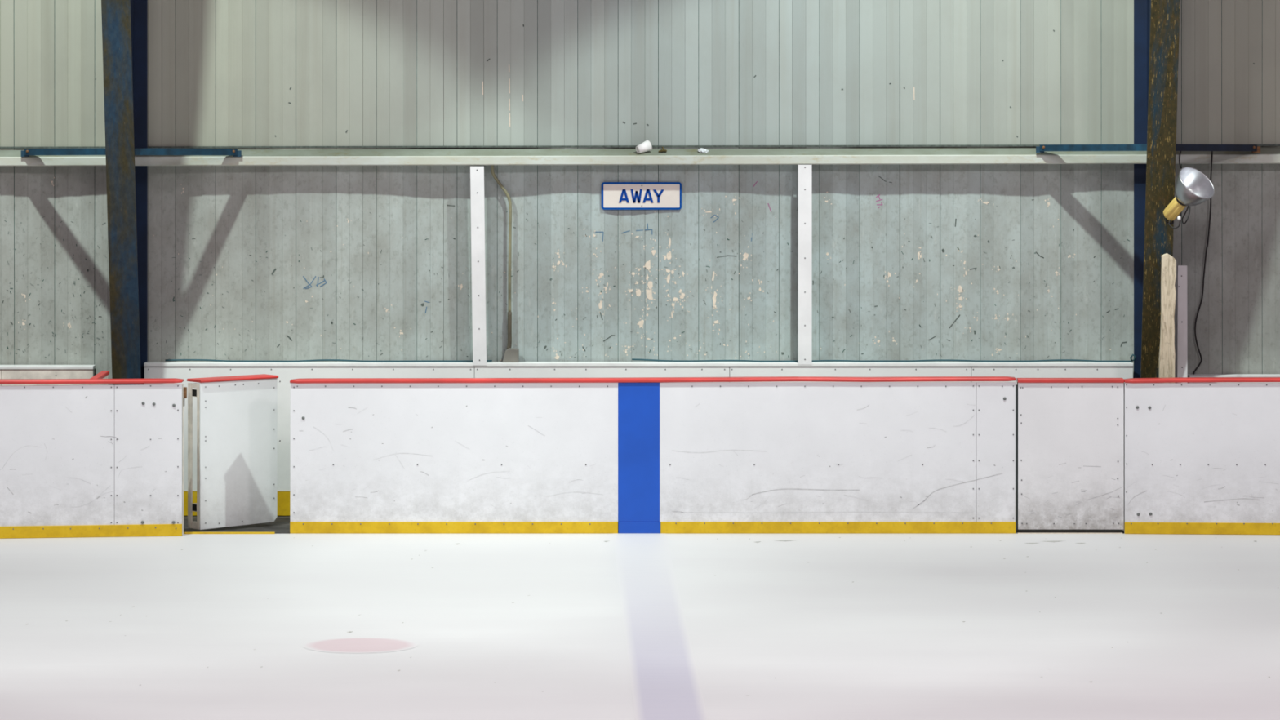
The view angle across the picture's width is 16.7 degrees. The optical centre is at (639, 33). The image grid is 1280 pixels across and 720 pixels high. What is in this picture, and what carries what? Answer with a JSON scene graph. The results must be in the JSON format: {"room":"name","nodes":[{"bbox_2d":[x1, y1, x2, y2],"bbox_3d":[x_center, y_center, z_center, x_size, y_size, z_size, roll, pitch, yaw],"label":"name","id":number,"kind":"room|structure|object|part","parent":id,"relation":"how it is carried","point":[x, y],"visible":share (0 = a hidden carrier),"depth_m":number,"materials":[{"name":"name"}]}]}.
{"room":"ice rink","nodes":[
{"label":"ice rink","id":0,"kind":"room"},
{"bbox_2d":[0,0,1279,385],"bbox_3d":[-0.115,-0.035,32.352,14.456,7.210,0.053,0,0,0],"label":"wall","id":1,"kind":"structure","parent":0,"point":[909,261],"depth_m":32.35,"materials":[{"name":"metal"}]},
{"bbox_2d":[470,166,486,365],"bbox_3d":[-1.195,1.719,32.269,0.121,1.471,0.166,0,0,0],"label":"post","id":2,"kind":"object","parent":1,"relation":"attached to","point":[477,173],"visible":1,"depth_m":32.19,"materials":[{"name":"metal"}]},
{"bbox_2d":[490,164,519,362],"bbox_3d":[-1.003,1.706,32.293,0.208,1.485,0.085,0,0,0],"label":"conduit","id":3,"kind":"object","parent":1,"relation":"attached to","point":[511,354],"visible":1,"depth_m":32.31,"materials":[{"name":"grey metal"}]},
{"bbox_2d":[0,146,1279,166],"bbox_3d":[0.000,0.908,32.288,14.200,0.157,0.185,0,0,0],"label":"horizontal beam","id":4,"kind":"structure","parent":1,"relation":"attached to","point":[1002,155],"depth_m":32.20,"materials":[{"name":"white metal"}]},
{"bbox_2d":[635,139,652,153],"bbox_3d":[0.031,0.839,32.243,0.118,0.099,0.087,0,0,-37],"label":"paper cup","id":5,"kind":"object","parent":4,"relation":"on","point":[646,146],"visible":1,"depth_m":32.23,"materials":[{"name":"white paper"}]},
{"bbox_2d":[657,146,666,152],"bbox_3d":[0.168,0.861,32.267,0.066,0.043,0.041,0,0,0],"label":"debris","id":6,"kind":"object","parent":4,"relation":"on","point":[663,149],"visible":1,"depth_m":32.25,"materials":[{"name":"brown"}]},
{"bbox_2d":[697,147,708,152],"bbox_3d":[0.469,0.868,32.267,0.078,0.036,0.073,0,0,-40],"label":"wrapper","id":7,"kind":"object","parent":4,"relation":"on","point":[700,150],"visible":1,"depth_m":32.25,"materials":[{"name":"white paper"}]},
{"bbox_2d":[0,144,1279,148],"bbox_3d":[0.000,0.839,32.350,14.200,0.038,0.040,0,0,0],"label":"trim","id":8,"kind":"structure","parent":1,"relation":"attached to","point":[932,145],"depth_m":32.33,"materials":[{"name":"grey metal"}]},
{"bbox_2d":[601,182,681,209],"bbox_3d":[0.011,1.207,32.352,0.596,0.204,0.055,0,0,0],"label":"wall sign","id":9,"kind":"object","parent":1,"relation":"attached to","point":[615,195],"visible":1,"depth_m":32.33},
{"bbox_2d":[797,164,811,364],"bbox_3d":[1.220,1.710,32.269,0.101,1.479,0.166,0,0,0],"label":"post","id":10,"kind":"object","parent":1,"relation":"attached to","point":[804,171],"visible":1,"depth_m":32.19,"materials":[{"name":"metal"}]},
{"bbox_2d":[1192,151,1213,374],"bbox_3d":[4.167,1.807,32.225,0.145,1.925,0.164,0,0,0],"label":"hanging cable","id":11,"kind":"object","parent":1,"relation":"hanging from","point":[1200,362],"visible":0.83,"depth_m":32.29,"materials":[{"name":"black rubber"}]},
{"bbox_2d":[0,515,1279,719],"bbox_3d":[0.000,3.630,13.750,18.000,0.121,37.300,0,0,0],"label":"floor","id":12,"kind":"structure","parent":0,"point":[292,626],"depth_m":26.20,"materials":[{"name":"white ice"}]},
{"bbox_2d":[0,377,183,538],"bbox_3d":[-4.851,3.002,30.779,3.239,1.136,0.138,0,0,-7],"label":"board","id":13,"kind":"object","parent":12,"relation":"on","point":[76,460],"visible":1,"depth_m":30.84,"materials":[{"name":"plastic"}]},
{"bbox_3d":[-4.700,2.990,30.749,1.961,0.995,0.013,0,0,-7],"label":"facing panel","id":14,"kind":"part","parent":13,"relation":"part of","materials":[{"name":"white plastic"}]},
{"bbox_3d":[-4.851,3.526,30.727,3.224,0.085,0.018,0,0,-7],"label":"kick plate","id":15,"kind":"part","parent":13,"relation":"part of","materials":[{"name":"yellow plastic"}]},
{"bbox_3d":[-4.851,2.459,30.779,3.239,0.050,0.138,0,0,-7],"label":"cap rail","id":16,"kind":"part","parent":13,"relation":"part of","materials":[{"name":"red plastic"}]},
{"bbox_3d":[-3.489,2.990,30.898,0.476,0.995,0.013,0,0,-7],"label":"facing panel","id":17,"kind":"part","parent":13,"relation":"part of","materials":[{"name":"white plastic"}]},
{"bbox_3d":[-3.264,3.036,30.984,0.023,1.068,0.073,0,0,0],"label":"post","id":18,"kind":"part","parent":13,"relation":"part of","materials":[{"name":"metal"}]},
{"bbox_2d":[183,386,186,406],"bbox_3d":[-3.249,2.591,31.045,0.031,0.133,0.050,0,0,0],"label":"hinge","id":19,"kind":"object","parent":13,"relation":"attached to","point":[184,388],"visible":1,"depth_m":31.02,"materials":[{"name":"metal"}]},
{"bbox_2d":[89,370,109,385],"bbox_3d":[-3.893,3.014,31.375,0.055,1.112,0.710,0,0,0],"label":"board","id":20,"kind":"object","parent":12,"relation":"on","point":[104,374],"visible":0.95,"depth_m":31.39,"materials":[{"name":"plastic"}]},
{"bbox_3d":[-3.892,3.027,31.370,0.034,1.085,0.700,0,0,0],"label":"panel","id":21,"kind":"part","parent":20,"relation":"part of","materials":[{"name":"plastic"}]},
{"bbox_3d":[-3.893,2.471,31.375,0.055,0.026,0.710,0,0,0],"label":"cap rail","id":22,"kind":"part","parent":20,"relation":"part of","materials":[{"name":"red plastic"}]},
{"bbox_2d":[101,0,147,385],"bbox_3d":[-3.759,0.070,31.393,0.260,7.000,1.854,0,0,0],"label":"steel column","id":23,"kind":"structure","parent":12,"relation":"on","point":[124,22],"depth_m":31.65,"materials":[{"name":"blue metal"}]},
{"bbox_2d":[21,148,105,156],"bbox_3d":[-4.196,0.873,31.872,1.027,0.079,0.080,0,0,43],"label":"brace","id":24,"kind":"object","parent":23,"relation":"attached to","point":[27,152],"visible":1,"depth_m":31.87,"materials":[{"name":"blue metal"}]},
{"bbox_2d":[134,148,241,156],"bbox_3d":[-3.323,0.873,31.872,1.025,0.079,0.080,0,0,-43],"label":"brace","id":25,"kind":"object","parent":23,"relation":"attached to","point":[234,152],"visible":1,"depth_m":31.86,"materials":[{"name":"blue metal"}]},
{"bbox_2d":[186,373,278,529],"bbox_3d":[-2.941,3.019,31.452,0.669,1.073,0.189,0,0,-39],"label":"gate","id":26,"kind":"object","parent":12,"relation":"on","point":[237,415],"visible":1,"depth_m":31.36,"materials":[{"name":"plastic"}]},
{"bbox_3d":[-2.941,2.493,31.452,0.669,0.019,0.189,0,0,-39],"label":"cap rail","id":27,"kind":"part","parent":26,"relation":"part of","materials":[{"name":"red plastic"}]},
{"bbox_2d":[183,530,290,533],"bbox_3d":[-2.876,3.564,31.122,0.759,0.012,0.155,0,0,0],"label":"threshold","id":28,"kind":"object","parent":12,"relation":"on","point":[185,531],"visible":1,"depth_m":31.08,"materials":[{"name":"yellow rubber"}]},
{"bbox_2d":[302,637,417,653],"bbox_3d":[-1.632,3.569,25.400,0.670,0.001,0.670,0,0,0],"label":"face-off spot","id":29,"kind":"object","parent":12,"relation":"on","point":[340,645],"depth_m":25.39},
{"bbox_2d":[289,376,1016,533],"bbox_3d":[0.092,3.014,31.135,5.181,1.113,0.138,0,0,0],"label":"board","id":30,"kind":"object","parent":12,"relation":"on","point":[757,454],"visible":1,"depth_m":31.08,"materials":[{"name":"plastic"}]},
{"bbox_3d":[-1.328,3.528,31.084,2.341,0.082,0.018,0,0,0],"label":"kick plate","id":31,"kind":"part","parent":30,"relation":"part of","materials":[{"name":"yellow plastic"}]},
{"bbox_3d":[0.092,2.478,31.135,5.181,0.042,0.138,0,0,0],"label":"cap rail","id":32,"kind":"part","parent":30,"relation":"part of","materials":[{"name":"red plastic"}]},
{"bbox_3d":[1.414,3.528,31.084,2.538,0.082,0.018,0,0,0],"label":"kick plate","id":33,"kind":"part","parent":30,"relation":"part of","materials":[{"name":"yellow plastic"}]},
{"bbox_3d":[2.542,2.991,31.087,0.280,0.998,0.013,0,0,0],"label":"facing panel","id":34,"kind":"part","parent":30,"relation":"part of","materials":[{"name":"white plastic"}]},
{"bbox_2d":[1015,377,1124,529],"bbox_3d":[3.069,3.003,31.116,0.769,1.074,0.129,0,0,0],"label":"gate","id":35,"kind":"object","parent":30,"relation":"attached to","point":[1069,432],"visible":1,"depth_m":31.06,"materials":[{"name":"plastic"}]},
{"bbox_3d":[3.075,2.479,31.116,0.757,0.027,0.129,0,0,0],"label":"cap rail","id":36,"kind":"part","parent":35,"relation":"part of","materials":[{"name":"red plastic"}]},
{"bbox_2d":[1017,529,1124,533],"bbox_3d":[3.076,3.564,31.128,0.762,0.012,0.145,0,0,0],"label":"threshold","id":37,"kind":"object","parent":12,"relation":"on","point":[1020,531],"visible":1,"depth_m":31.08,"materials":[{"name":"black rubber"}]},
{"bbox_2d":[1133,0,1180,377],"bbox_3d":[3.769,0.070,31.393,0.260,7.000,1.854,0,0,0],"label":"steel column","id":38,"kind":"structure","parent":12,"relation":"on","point":[1156,22],"depth_m":31.64,"materials":[{"name":"metal"}]},
{"bbox_2d":[1035,143,1146,152],"bbox_3d":[3.319,0.843,31.868,1.051,0.079,0.080,0,0,42],"label":"brace","id":39,"kind":"object","parent":38,"relation":"attached to","point":[1143,147],"visible":1,"depth_m":31.85,"materials":[{"name":"blue metal"}]},
{"bbox_2d":[1163,151,1214,228],"bbox_3d":[3.952,1.130,31.648,0.352,0.555,1.072,0,0,0],"label":"floodlight","id":40,"kind":"object","parent":38,"relation":"attached to","point":[1193,187],"visible":1,"depth_m":31.34,"materials":[{"name":"grey metal"}]},
{"bbox_3d":[3.829,1.346,31.463,0.058,0.076,0.048,0,0,-24],"label":"mounting arm","id":41,"kind":"part","parent":40,"relation":"part of","materials":[{"name":"black metal"}]},
{"bbox_3d":[3.965,1.130,31.765,0.142,0.555,0.836,0,0,12],"label":"cord","id":42,"kind":"part","parent":40,"relation":"part of","materials":[{"name":"black rubber"}]},
{"bbox_2d":[1175,144,1260,152],"bbox_3d":[4.206,0.843,31.868,1.032,0.079,0.080,0,0,-43],"label":"brace","id":43,"kind":"object","parent":38,"relation":"attached to","point":[1254,148],"visible":1,"depth_m":31.86,"materials":[{"name":"blue metal"}]},
{"bbox_2d":[1159,253,1176,377],"bbox_3d":[3.820,2.582,31.527,0.121,1.976,0.055,0,0,0],"label":"plank","id":44,"kind":"object","parent":12,"relation":"on","point":[1168,263],"visible":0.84,"depth_m":31.50,"materials":[{"name":"beige wood"}]},
{"bbox_2d":[1177,265,1187,377],"bbox_3d":[3.980,2.638,31.973,0.084,1.865,0.034,0,0,0],"label":"board","id":45,"kind":"object","parent":12,"relation":"on","point":[1182,325],"visible":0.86,"depth_m":31.96,"materials":[{"name":"grey wood"}]},
{"bbox_2d":[1123,377,1279,534],"bbox_3d":[5.038,3.007,31.018,3.175,1.127,0.138,0,0,3],"label":"board","id":46,"kind":"object","parent":12,"relation":"on","point":[1200,458],"visible":1,"depth_m":31.02,"materials":[{"name":"plastic"}]},
{"bbox_3d":[5.038,2.469,31.018,3.175,0.051,0.138,0,0,3],"label":"cap rail","id":47,"kind":"part","parent":46,"relation":"part of","materials":[{"name":"red plastic"}]},
{"bbox_3d":[5.038,3.527,30.967,3.168,0.083,0.018,0,0,3],"label":"kick plate","id":48,"kind":"part","parent":46,"relation":"part of","materials":[{"name":"yellow plastic"}]},
{"bbox_2d":[0,361,1279,515],"bbox_3d":[0.000,3.002,32.260,14.397,1.128,0.136,0,0,0],"label":"wall","id":49,"kind":"structure","parent":0,"point":[286,371],"depth_m":32.20,"materials":[{"name":"white metal"}]},
{"bbox_3d":[-0.010,3.478,32.238,7.317,0.176,0.084,0,0,0],"label":"kick plate","id":50,"kind":"part","parent":49,"relation":"part of","materials":[{"name":"plastic"}]},
{"bbox_3d":[-2.447,2.923,32.240,2.440,0.930,0.080,0,0,0],"label":"lining panel","id":51,"kind":"part","parent":49,"relation":"part of","materials":[{"name":"white plastic"}]},
{"bbox_2d":[164,359,492,362],"bbox_3d":[-2.308,2.425,32.272,2.421,0.023,0.029,0,0,0],"label":"cable","id":52,"kind":"object","parent":49,"relation":"on","point":[213,360],"visible":1,"depth_m":32.27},
{"bbox_3d":[-0.281,2.923,32.240,1.885,0.930,0.080,0,0,0],"label":"lining panel","id":53,"kind":"part","parent":49,"relation":"part of","materials":[{"name":"white plastic"}]},
{"bbox_3d":[1.557,2.923,32.240,1.784,0.930,0.080,0,0,0],"label":"lining panel","id":54,"kind":"part","parent":49,"relation":"part of","materials":[{"name":"white plastic"}]},
{"bbox_2d":[631,354,1136,362],"bbox_3d":[1.807,2.404,32.268,3.733,0.065,0.074,0,0,1],"label":"cable","id":55,"kind":"object","parent":49,"relation":"on","point":[1131,357],"visible":1,"depth_m":32.28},
{"bbox_3d":[3.049,2.923,32.240,1.195,0.930,0.080,0,0,0],"label":"lining panel","id":56,"kind":"part","parent":49,"relation":"part of","materials":[{"name":"white plastic"}]},
{"bbox_3d":[5.630,2.969,32.240,3.133,0.839,0.080,0,0,0],"label":"lining panel","id":57,"kind":"part","parent":49,"relation":"part of","materials":[{"name":"white plastic"}]}
]}

